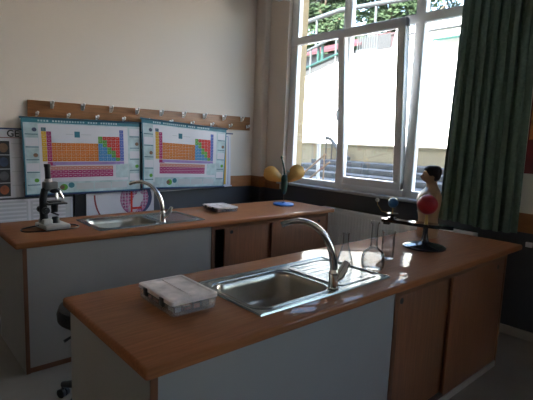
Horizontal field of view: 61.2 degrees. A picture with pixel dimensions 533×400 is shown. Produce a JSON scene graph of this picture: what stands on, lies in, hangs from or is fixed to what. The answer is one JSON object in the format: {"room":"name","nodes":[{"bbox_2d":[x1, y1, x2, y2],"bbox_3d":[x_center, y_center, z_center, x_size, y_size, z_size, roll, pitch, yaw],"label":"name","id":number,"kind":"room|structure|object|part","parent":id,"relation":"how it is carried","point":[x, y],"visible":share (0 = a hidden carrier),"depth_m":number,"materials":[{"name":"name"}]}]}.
{"room":"science classroom","nodes":[
{"label":"science classroom","id":0,"kind":"room"},
{"bbox_2d":[0,0,256,216],"bbox_3d":[-2.605,-0.830,3.885,6.920,3.450,0.200,-5,10,-41],"label":"wall","id":1,"kind":"structure","parent":0,"point":[191,56],"depth_m":4.77,"materials":[{"name":"beige paint"}]},
{"bbox_2d":[0,128,23,197],"bbox_3d":[-2.496,-0.317,3.894,0.715,0.630,0.019,-5,10,-41],"label":"poster","id":2,"kind":"object","parent":1,"relation":"attached to","point":[11,148],"visible":0.96,"depth_m":4.06,"materials":[{"name":"white paper"}]},
{"bbox_2d":[0,197,72,222],"bbox_3d":[-2.317,0.256,4.179,1.012,0.525,0.017,-5,10,-41],"label":"chart","id":3,"kind":"object","parent":1,"relation":"attached to","point":[15,210],"visible":0.28,"depth_m":4.21,"materials":[{"name":"white paper"}]},
{"bbox_2d":[74,194,85,216],"bbox_3d":[-1.883,0.220,4.555,0.102,0.550,0.024,-5,10,-41],"label":"chart","id":4,"kind":"object","parent":1,"relation":"attached to","point":[79,200],"visible":0.36,"depth_m":4.52,"materials":[{"name":"black paper"}]},
{"bbox_2d":[86,132,153,215],"bbox_3d":[-1.535,-0.131,4.779,0.770,1.191,0.019,-5,10,-41],"label":"chart","id":5,"kind":"object","parent":1,"relation":"attached to","point":[129,201],"visible":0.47,"depth_m":4.79,"materials":[{"name":"white paper"}]},
{"bbox_2d":[27,100,249,130],"bbox_3d":[-1.179,-0.909,4.949,2.619,0.179,0.091,-5,10,-41],"label":"coat rack","id":6,"kind":"object","parent":1,"relation":"attached to","point":[35,108],"visible":0.98,"depth_m":4.70,"materials":[{"name":"brown wood"}]},
{"bbox_2d":[19,116,141,196],"bbox_3d":[-1.776,-0.437,4.448,1.179,0.758,0.027,-5,10,-41],"label":"chart","id":7,"kind":"object","parent":6,"relation":"hanging from","point":[85,156],"visible":0.95,"depth_m":4.42,"materials":[{"name":"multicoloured paper"}]},
{"bbox_3d":[-1.766,-0.779,4.404,1.175,0.026,0.018,-5,10,-41],"label":"rod","id":8,"kind":"part","parent":7,"relation":"part of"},
{"bbox_3d":[-1.782,-0.072,4.507,1.154,0.021,0.016,-5,10,-41],"label":"rod","id":9,"kind":"part","parent":7,"relation":"part of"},
{"bbox_2d":[140,117,227,189],"bbox_3d":[-0.922,-0.517,5.183,1.143,0.787,0.045,-5,10,-41],"label":"chart","id":10,"kind":"object","parent":6,"relation":"hanging from","point":[175,155],"visible":0.99,"depth_m":5.14,"materials":[{"name":"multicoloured paper"}]},
{"bbox_3d":[-0.934,-0.143,5.226,1.092,0.033,0.016,-5,10,-41],"label":"rod","id":11,"kind":"part","parent":10,"relation":"part of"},
{"bbox_3d":[-0.905,-0.865,5.133,1.143,0.084,0.018,-5,10,-41],"label":"rod","id":12,"kind":"part","parent":10,"relation":"part of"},
{"bbox_2d":[24,175,279,196],"bbox_3d":[-2.422,-0.042,3.732,6.500,0.145,0.465,-5,10,-41],"label":"trim","id":13,"kind":"structure","parent":1,"relation":"attached to","point":[242,180],"depth_m":5.86,"materials":[{"name":"brown wood"}]},
{"bbox_2d":[159,133,232,191],"bbox_3d":[-0.815,-0.470,5.351,1.015,0.705,0.024,-5,10,-41],"label":"chart","id":14,"kind":"object","parent":1,"relation":"attached to","point":[227,171],"visible":0.24,"depth_m":5.63,"materials":[{"name":"white paper"}]},
{"bbox_3d":[-0.826,-0.140,5.393,1.015,0.040,0.018,-5,10,-41],"label":"rod","id":15,"kind":"part","parent":14,"relation":"part of","materials":[{"name":"plastic"}]},
{"bbox_2d":[0,313,532,399],"bbox_3d":[0.102,1.478,1.017,6.920,0.150,8.600,-5,10,-41],"label":"floor","id":16,"kind":"structure","parent":0,"point":[511,377],"depth_m":2.88,"materials":[{"name":"tile"}]},
{"bbox_2d":[56,292,89,399],"bbox_3d":[-0.912,0.852,2.462,0.574,0.628,0.570,-5,10,-41],"label":"stool","id":17,"kind":"object","parent":16,"relation":"on","point":[63,314],"visible":0.16,"depth_m":2.32,"materials":[{"name":"black plastic"}]},
{"bbox_3d":[-1.046,1.044,2.555,0.278,0.097,0.060,5,8,22],"label":"leg","id":18,"kind":"part","parent":17,"relation":"part of","materials":[{"name":"black plastic"}]},
{"bbox_3d":[-0.903,0.595,2.443,0.430,0.113,0.430,-5,10,-41],"label":"seat","id":19,"kind":"part","parent":17,"relation":"part of","materials":[{"name":"black plastic"}]},
{"bbox_2d":[0,213,327,374],"bbox_3d":[-0.669,0.570,3.956,2.807,0.808,0.704,-5,10,-41],"label":"base cabinet","id":20,"kind":"object","parent":16,"relation":"on","point":[34,282],"visible":0.52,"depth_m":3.11,"materials":[{"name":"white laminate"}]},
{"bbox_3d":[-1.714,0.652,3.041,0.022,0.808,0.697,-5,10,-41],"label":"panel","id":21,"kind":"part","parent":20,"relation":"part of","materials":[{"name":"white laminate"}]},
{"bbox_3d":[-0.972,0.637,3.242,1.358,0.773,0.018,-5,10,-41],"label":"panel","id":22,"kind":"part","parent":20,"relation":"part of","materials":[{"name":"white laminate"}]},
{"bbox_2d":[0,200,334,249],"bbox_3d":[-0.639,0.147,3.915,2.930,0.040,0.740,-5,10,-41],"label":"countertop","id":23,"kind":"structure","parent":20,"relation":"on","point":[10,232],"depth_m":3.44,"materials":[{"name":"brown wood"}]},
{"bbox_2d":[20,164,78,232],"bbox_3d":[-1.505,-0.025,3.108,0.241,0.448,0.377,9,10,42],"label":"microscope","id":24,"kind":"object","parent":23,"relation":"on","point":[46,223],"visible":1,"depth_m":3.10,"materials":[{"name":"metal"}]},
{"bbox_3d":[-1.531,0.021,3.118,0.056,0.256,0.078,9,10,42],"label":"arm","id":25,"kind":"part","parent":24,"relation":"part of","materials":[{"name":"black plastic"}]},
{"bbox_3d":[-1.508,0.073,3.081,0.036,0.047,0.048,9,10,42],"label":"focus knob","id":26,"kind":"part","parent":24,"relation":"part of","materials":[{"name":"black plastic"}]},
{"bbox_2d":[76,211,204,230],"bbox_3d":[-0.985,0.231,3.579,0.870,0.160,0.470,-5,10,-41],"label":"sink","id":27,"kind":"object","parent":23,"relation":"in","point":[147,219],"visible":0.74,"depth_m":3.60,"materials":[{"name":"metal"}]},
{"bbox_3d":[-1.105,0.244,3.460,0.450,0.156,0.344,-5,10,-41],"label":"bowl","id":28,"kind":"part","parent":27,"relation":"part of","materials":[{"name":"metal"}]},
{"bbox_2d":[129,180,172,222],"bbox_3d":[-0.889,0.011,3.463,0.340,0.320,0.073,2,8,-5],"label":"faucet","id":29,"kind":"object","parent":23,"relation":"on","point":[163,215],"visible":1,"depth_m":3.45,"materials":[{"name":"silver metal"}]},
{"bbox_3d":[-0.915,-0.025,3.460,0.273,0.251,0.037,2,8,1],"label":"spout","id":30,"kind":"part","parent":29,"relation":"part of","materials":[{"name":"silver metal"}]},
{"bbox_3d":[-0.765,0.096,3.493,0.086,0.099,0.051,-5,10,-41],"label":"lever","id":31,"kind":"part","parent":29,"relation":"part of","materials":[{"name":"silver metal"}]},
{"bbox_2d":[203,203,237,211],"bbox_3d":[-0.436,0.071,4.219,0.234,0.046,0.284,-3,9,-35],"label":"box","id":32,"kind":"object","parent":23,"relation":"on","point":[218,207],"visible":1,"depth_m":4.17,"materials":[{"name":"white plastic"}]},
{"bbox_3d":[-0.433,0.054,4.218,0.229,0.013,0.284,-3,9,-35],"label":"lid","id":33,"kind":"part","parent":32,"relation":"part of","materials":[{"name":"plastic"}]},
{"bbox_2d":[263,156,304,205],"bbox_3d":[0.179,-0.202,4.677,0.377,0.512,0.219,7,9,29],"label":"model","id":34,"kind":"object","parent":23,"relation":"on","point":[296,172],"visible":1,"depth_m":4.64},
{"bbox_3d":[-0.895,0.513,4.208,2.762,0.778,0.018,-5,10,-41],"label":"panel","id":35,"kind":"part","parent":20,"relation":"part of","materials":[{"name":"black laminate"}]},
{"bbox_3d":[-0.105,0.575,4.041,0.695,0.739,0.018,-5,10,-41],"label":"sliding door","id":36,"kind":"part","parent":20,"relation":"part of","materials":[{"name":"brown laminate"}]},
{"bbox_3d":[0.081,0.184,4.126,1.369,0.030,0.048,-5,10,-41],"label":"rail","id":37,"kind":"part","parent":20,"relation":"part of","materials":[{"name":"brown wood"}]},
{"bbox_3d":[0.310,0.546,4.375,0.737,0.739,0.018,-5,10,-41],"label":"sliding door","id":38,"kind":"part","parent":20,"relation":"part of","materials":[{"name":"brown laminate"}]},
{"bbox_3d":[0.372,0.488,4.876,0.022,0.808,0.700,-5,10,-41],"label":"panel","id":39,"kind":"part","parent":20,"relation":"part of","materials":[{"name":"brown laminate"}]},
{"bbox_2d":[70,255,507,399],"bbox_3d":[0.410,0.805,2.521,2.666,0.808,0.704,-5,10,-41],"label":"base cabinet","id":40,"kind":"object","parent":16,"relation":"on","point":[431,340],"visible":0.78,"depth_m":2.04,"materials":[{"name":"white laminate"}]},
{"bbox_3d":[-0.582,0.883,1.652,0.022,0.808,0.697,-5,10,-41],"label":"panel","id":41,"kind":"part","parent":40,"relation":"part of","materials":[{"name":"white laminate"}]},
{"bbox_3d":[0.129,0.870,1.825,1.273,0.773,0.018,-5,10,-41],"label":"panel","id":42,"kind":"part","parent":40,"relation":"part of","materials":[{"name":"white laminate"}]},
{"bbox_2d":[63,229,522,380],"bbox_3d":[0.496,0.377,2.528,2.905,0.040,0.740,-5,10,-41],"label":"countertop","id":43,"kind":"structure","parent":40,"relation":"on","point":[154,341],"depth_m":1.79,"materials":[{"name":"brown wood"}]},
{"bbox_2d":[139,275,216,313],"bbox_3d":[-0.366,0.385,1.837,0.214,0.062,0.289,-4,10,-40],"label":"box","id":44,"kind":"object","parent":43,"relation":"on","point":[178,293],"visible":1,"depth_m":1.79,"materials":[{"name":"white plastic"}]},
{"bbox_2d":[198,256,389,316],"bbox_3d":[0.147,0.462,2.187,0.870,0.160,0.470,-5,10,-41],"label":"sink","id":45,"kind":"object","parent":43,"relation":"in","point":[269,290],"visible":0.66,"depth_m":2.22,"materials":[{"name":"metal"}]},
{"bbox_3d":[0.026,0.475,2.067,0.450,0.156,0.344,-5,10,-41],"label":"bowl","id":46,"kind":"part","parent":45,"relation":"part of","materials":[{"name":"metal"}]},
{"bbox_2d":[337,233,352,266],"bbox_3d":[0.430,0.270,2.458,0.094,0.185,0.094,-5,10,-41],"label":"flask","id":47,"kind":"object","parent":45,"relation":"on","point":[343,233],"visible":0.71,"depth_m":2.45,"materials":[{"name":"clear glass"}]},
{"bbox_2d":[280,218,349,290],"bbox_3d":[0.225,0.244,2.034,0.337,0.325,0.065,1,8,-12],"label":"faucet","id":48,"kind":"object","parent":43,"relation":"on","point":[336,275],"visible":1,"depth_m":2.03,"materials":[{"name":"silver metal"}]},
{"bbox_3d":[0.198,0.209,2.027,0.267,0.255,0.036,1,8,-7],"label":"spout","id":49,"kind":"part","parent":48,"relation":"part of","materials":[{"name":"silver metal"}]},
{"bbox_3d":[0.344,0.329,2.077,0.086,0.099,0.051,-5,10,-41],"label":"lever","id":50,"kind":"part","parent":48,"relation":"part of","materials":[{"name":"silver metal"}]},
{"bbox_2d":[361,222,384,270],"bbox_3d":[0.576,0.245,2.415,0.125,0.258,0.125,-5,10,-41],"label":"flask","id":51,"kind":"object","parent":43,"relation":"on","point":[371,222],"visible":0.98,"depth_m":2.41,"materials":[{"name":"clear glass"}]},
{"bbox_2d":[381,232,395,259],"bbox_3d":[0.716,0.265,2.652,0.082,0.166,0.082,-5,10,-41],"label":"beaker","id":52,"kind":"object","parent":43,"relation":"on","point":[395,232],"visible":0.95,"depth_m":2.65,"materials":[{"name":"clear glass"}]},
{"bbox_2d":[375,195,453,252],"bbox_3d":[0.975,0.132,3.009,0.519,0.355,0.276,7,9,30],"label":"orrery","id":53,"kind":"object","parent":43,"relation":"on","point":[427,205],"visible":1,"depth_m":2.93,"materials":[{"name":"black metal"}]},
{"bbox_3d":[0.997,0.159,2.999,0.465,0.023,0.100,7,9,30],"label":"arm","id":54,"kind":"part","parent":53,"relation":"part of"},
{"bbox_3d":[1.048,0.219,2.975,0.060,0.088,0.060,7,9,30],"label":"post","id":55,"kind":"part","parent":53,"relation":"part of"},
{"bbox_2d":[416,165,441,238],"bbox_3d":[1.212,0.006,3.363,0.175,0.529,0.317,4,8,16],"label":"model","id":56,"kind":"object","parent":43,"relation":"on","point":[431,174],"visible":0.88,"depth_m":3.29},
{"bbox_3d":[0.877,0.817,2.520,0.698,0.739,0.018,-5,10,-41],"label":"sliding door","id":57,"kind":"part","parent":40,"relation":"part of","materials":[{"name":"brown laminate"}]},
{"bbox_3d":[1.128,0.421,2.662,1.313,0.030,0.048,-5,10,-41],"label":"rail","id":58,"kind":"part","parent":40,"relation":"part of","materials":[{"name":"brown wood"}]},
{"bbox_3d":[1.337,0.785,2.893,0.737,0.739,0.018,-5,10,-41],"label":"sliding door","id":59,"kind":"part","parent":40,"relation":"part of","materials":[{"name":"brown laminate"}]},
{"bbox_3d":[1.399,0.727,3.394,0.022,0.808,0.700,-5,10,-41],"label":"panel","id":60,"kind":"part","parent":40,"relation":"part of","materials":[{"name":"brown laminate"}]},
{"bbox_2d":[264,0,532,332],"bbox_3d":[2.682,-0.503,2.988,0.220,3.450,8.200,-5,10,-41],"label":"wall","id":61,"kind":"structure","parent":0,"point":[517,302],"depth_m":4.92,"materials":[{"name":"beige paint"}]},
{"bbox_2d":[250,0,271,202],"bbox_3d":[-0.084,-0.995,5.854,0.085,3.450,0.180,-5,10,-41],"label":"trim","id":62,"kind":"structure","parent":61,"relation":"attached to","point":[263,26],"depth_m":5.76,"materials":[{"name":"beige paint"}]},
{"bbox_2d":[296,0,308,165],"bbox_3d":[1.297,-1.195,4.658,0.170,2.330,2.715,-5,10,-41],"label":"trim","id":63,"kind":"structure","parent":61,"relation":"attached to","point":[305,2],"depth_m":5.56,"materials":[{"name":"beige paint"}]},
{"bbox_2d":[276,0,462,203],"bbox_3d":[1.145,-1.186,4.510,0.243,2.320,2.815,-5,10,-41],"label":"window","id":64,"kind":"structure","parent":61,"relation":"in","point":[402,187],"depth_m":4.53,"materials":[{"name":"white plastic"}]},
{"bbox_3d":[0.765,-0.925,4.844,0.052,0.143,0.030,-5,10,-41],"label":"handle","id":65,"kind":"part","parent":64,"relation":"part of","materials":[{"name":"white plastic"}]},
{"bbox_3d":[1.093,-0.050,4.655,0.115,0.028,2.815,-5,10,-41],"label":"sill","id":66,"kind":"part","parent":64,"relation":"part of","materials":[{"name":"grey stone"}]},
{"bbox_3d":[1.058,-0.942,4.598,0.200,1.616,0.798,-5,10,-41],"label":"sash","id":67,"kind":"part","parent":64,"relation":"part of","materials":[{"name":"white plastic"}]},
{"bbox_2d":[323,206,477,244],"bbox_3d":[1.198,0.571,4.520,0.108,0.802,1.726,-5,10,-41],"label":"radiator","id":68,"kind":"object","parent":61,"relation":"attached to","point":[359,226],"visible":0.23,"depth_m":4.70,"materials":[{"name":"metal"}]},
{"bbox_3d":[1.168,0.512,4.483,0.020,0.625,1.720,-5,10,-41],"label":"panel","id":69,"kind":"part","parent":68,"relation":"part of","materials":[{"name":"metal"}]},
{"bbox_2d":[499,323,532,342],"bbox_3d":[2.588,1.187,3.068,0.015,0.075,8.020,-5,10,-41],"label":"baseboard","id":70,"kind":"structure","parent":61,"relation":"attached to","point":[522,334],"depth_m":3.67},
{"bbox_2d":[517,212,532,233],"bbox_3d":[3.646,0.483,1.806,0.012,0.155,4.930,-5,10,-41],"label":"trim","id":71,"kind":"structure","parent":61,"relation":"attached to","point":[525,222],"depth_m":3.57,"materials":[{"name":"brown wood"}]},
{"bbox_2d":[524,97,532,173],"bbox_3d":[2.288,-0.663,3.238,0.021,1.000,0.730,-5,10,-41],"label":"poster","id":72,"kind":"object","parent":61,"relation":"attached to","point":[528,169],"visible":0.92,"depth_m":3.51,"materials":[{"name":"black paper"}]},
{"bbox_2d":[525,242,532,247],"bbox_3d":[2.078,0.355,3.567,0.022,0.040,0.050,-5,10,-41],"label":"wall socket","id":73,"kind":"object","parent":61,"relation":"attached to","point":[527,244],"visible":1,"depth_m":3.56,"materials":[{"name":"white plastic"}]},
{"bbox_3d":[1.224,-2.194,4.204,0.160,0.035,3.250,-5,10,-41],"label":"rail","id":74,"kind":"object","parent":61,"relation":"attached to","visible":0},
{"bbox_2d":[438,0,532,232],"bbox_3d":[1.785,-0.910,3.617,0.086,2.300,0.651,-5,10,-41],"label":"curtain","id":75,"kind":"object","parent":74,"relation":"hanging from","point":[482,182],"visible":0.99,"depth_m":3.62,"materials":[{"name":"green fabric"}]},
{"label":"outside","id":76,"kind":"structure","parent":0,"visible":0},
{"bbox_3d":[-0.384,0.143,9.143,3.230,0.900,30.000,-5,10,-41],"label":"ground","id":77,"kind":"structure","parent":76,"visible":0},
{"bbox_2d":[305,153,329,179],"bbox_3d":[0.948,-0.654,9.476,0.040,0.689,0.993,-5,10,-41],"label":"stair handrail","id":78,"kind":"object","parent":77,"relation":"on","point":[322,156],"visible":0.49,"depth_m":9.25,"materials":[{"name":"metal"}]},
{"bbox_3d":[0.909,-0.682,9.518,0.040,0.647,0.873,-5,10,-41],"label":"rail","id":79,"kind":"part","parent":78,"relation":"part of","materials":[{"name":"brown metal"}]},
{"bbox_3d":[1.034,-0.564,9.386,0.040,0.528,0.723,-5,10,-41],"label":"rail","id":80,"kind":"part","parent":78,"relation":"part of","materials":[{"name":"brown metal"}]},
{"bbox_2d":[316,144,320,178],"bbox_3d":[1.105,-0.763,9.666,0.095,0.870,0.110,-5,10,-41],"label":"bollard post","id":81,"kind":"object","parent":77,"relation":"on","point":[318,145],"visible":0.83,"depth_m":9.62,"materials":[{"name":"white metal"}]},
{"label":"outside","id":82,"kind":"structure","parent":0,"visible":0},
{"bbox_3d":[9.515,-5.862,29.143,26.600,1.250,48.000,-5,10,-41],"label":"road","id":83,"kind":"object","parent":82,"visible":0},
{"bbox_2d":[307,0,345,56],"bbox_3d":[2.784,-9.700,24.667,4.722,7.231,4.536,-5,10,-41],"label":"tree","id":84,"kind":"object","parent":83,"relation":"on","point":[331,23],"visible":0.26,"depth_m":23.72,"materials":[{"name":"green plant"}]},
{"bbox_2d":[312,0,369,44],"bbox_3d":[4.991,-11.300,30.507,5.336,9.018,6.278,3,8,4],"label":"tree","id":85,"kind":"object","parent":83,"relation":"on","point":[357,19],"visible":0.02,"depth_m":29.46,"materials":[{"name":"green plant"}]},
{"bbox_2d":[306,32,390,66],"bbox_3d":[2.710,-6.271,19.477,1.900,1.600,4.800,-5,10,-41],"label":"shed","id":86,"kind":"object","parent":83,"relation":"on","point":[329,47],"visible":0.21,"depth_m":18.84,"materials":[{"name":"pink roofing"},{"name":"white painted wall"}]},
{"bbox_2d":[308,0,411,55],"bbox_3d":[5.034,-6.699,18.240,0.200,3.055,14.012,-5,10,-41],"label":"frame","id":87,"kind":"object","parent":83,"relation":"on","point":[376,4],"visible":0.23,"depth_m":19.15,"materials":[{"name":"white paint"}]},
{"bbox_3d":[2.319,-7.085,21.288,0.102,2.800,0.102,0,8,-19],"label":"post","id":88,"kind":"part","parent":87,"relation":"part of","materials":[{"name":"white metal"}]},
{"bbox_3d":[4.501,-6.672,18.847,0.102,2.800,0.102,6,8,26],"label":"post","id":89,"kind":"part","parent":87,"relation":"part of","materials":[{"name":"white metal"}]},
{"bbox_2d":[358,32,395,52],"bbox_3d":[5.145,-5.361,15.656,0.280,1.100,4.700,-5,10,-41],"label":"wall","id":90,"kind":"structure","parent":83,"relation":"on","point":[383,40],"depth_m":16.52,"materials":[{"name":"white paint"}]},
{"bbox_2d":[353,0,443,49],"bbox_3d":[5.776,-9.204,21.211,4.705,7.397,4.964,2,8,-1],"label":"tree","id":91,"kind":"object","parent":83,"relation":"on","point":[385,12],"visible":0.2,"depth_m":20.06,"materials":[{"name":"green plant"}]},
{"bbox_2d":[384,0,461,32],"bbox_3d":[8.943,-10.511,26.574,5.099,8.806,5.847,1,8,-9],"label":"tree","id":92,"kind":"object","parent":83,"relation":"on","point":[455,3],"visible":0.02,"depth_m":25.94,"materials":[{"name":"green plant"}]},
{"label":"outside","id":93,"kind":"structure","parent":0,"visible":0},
{"bbox_3d":[1.637,-0.164,10.898,2.150,0.598,30.000,-5,10,-41],"label":"terrace","id":94,"kind":"object","parent":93,"visible":0},
{"bbox_2d":[301,159,443,191],"bbox_3d":[5.971,0.130,5.967,2.105,0.460,16.900,-5,10,-41],"label":"steps","id":95,"kind":"structure","parent":94,"relation":"on","point":[369,170],"depth_m":10.22,"materials":[{"name":"grey concrete"}]},
{"bbox_2d":[325,136,349,159],"bbox_3d":[1.866,-1.370,11.856,0.100,0.628,0.847,-5,10,-41],"label":"handrail","id":96,"kind":"object","parent":95,"relation":"on","point":[332,141],"visible":0.52,"depth_m":11.98,"materials":[{"name":"metal"}]},
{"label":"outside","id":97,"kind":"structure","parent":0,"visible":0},
{"bbox_2d":[301,142,445,167],"bbox_3d":[1.915,-0.902,12.373,0.380,1.290,32.000,-5,10,-41],"label":"wall","id":98,"kind":"structure","parent":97,"point":[427,156],"depth_m":11.27,"materials":[{"name":"beige paint"}]},
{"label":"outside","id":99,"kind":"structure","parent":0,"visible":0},
{"bbox_2d":[302,17,461,147],"bbox_3d":[4.006,-3.619,15.136,0.400,4.100,34.000,-5,10,-41],"label":"wall","id":100,"kind":"structure","parent":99,"point":[373,83],"depth_m":15.01,"materials":[{"name":"white paint"}]},
{"bbox_2d":[306,39,337,75],"bbox_3d":[1.734,-5.371,17.472,0.225,2.036,4.124,-5,10,-41],"label":"ramp railing","id":101,"kind":"object","parent":100,"relation":"on","point":[323,63],"visible":0.43,"depth_m":17.08,"materials":[{"name":"metal"}]},
{"bbox_3d":[1.698,-5.271,17.457,0.074,1.060,0.074,6,8,26],"label":"post","id":102,"kind":"part","parent":101,"relation":"part of","materials":[{"name":"white metal"}]},
{"bbox_3d":[1.974,-5.299,17.293,0.102,1.030,0.102,6,8,26],"label":"turquoise post","id":103,"kind":"part","parent":101,"relation":"part of","materials":[{"name":"metal"}]},
{"bbox_3d":[1.704,-5.814,17.371,0.100,1.134,4.124,-5,10,-41],"label":"rail","id":104,"kind":"part","parent":101,"relation":"part of","materials":[{"name":"white metal"}]},
{"bbox_3d":[2.108,-5.324,17.139,0.102,1.030,0.102,6,8,26],"label":"turquoise post","id":105,"kind":"part","parent":101,"relation":"part of","materials":[{"name":"metal"}]},
{"bbox_3d":[1.688,-5.004,17.561,0.030,1.282,4.000,-5,10,-41],"label":"panel","id":106,"kind":"part","parent":101,"relation":"part of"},
{"bbox_3d":[1.695,-5.191,17.468,0.090,1.025,4.120,-5,10,-41],"label":"handrail","id":107,"kind":"part","parent":101,"relation":"part of","materials":[{"name":"teal metal"}]},
{"bbox_3d":[2.537,-5.428,16.491,0.074,1.060,0.074,0,8,-19],"label":"post","id":108,"kind":"part","parent":101,"relation":"part of","materials":[{"name":"white metal"}]},
{"bbox_2d":[356,32,377,52],"bbox_3d":[3.478,-5.445,15.572,0.060,0.760,0.900,-5,10,-41],"label":"railing","id":109,"kind":"object","parent":100,"relation":"on","point":[371,48],"visible":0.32,"depth_m":15.54,"materials":[{"name":"white metal"}]},
{"bbox_3d":[3.468,-5.197,15.605,0.060,0.060,0.900,-5,10,-41],"label":"rail","id":110,"kind":"part","parent":109,"relation":"part of","materials":[{"name":"white metal"}]},
{"bbox_2d":[410,24,460,33],"bbox_3d":[9.025,-4.350,9.021,0.060,0.060,14.500,-5,10,-41],"label":"pipe","id":111,"kind":"object","parent":100,"relation":"attached to","point":[459,24],"visible":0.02,"depth_m":13.28,"materials":[{"name":"white metal"}]},
{"bbox_2d":[432,34,459,40],"bbox_3d":[5.517,-4.680,12.792,0.298,0.180,1.600,-5,10,-41],"label":"awning","id":112,"kind":"object","parent":100,"relation":"attached to","point":[453,35],"visible":0.43,"depth_m":13.02,"materials":[{"name":"teal paint"}]}
]}

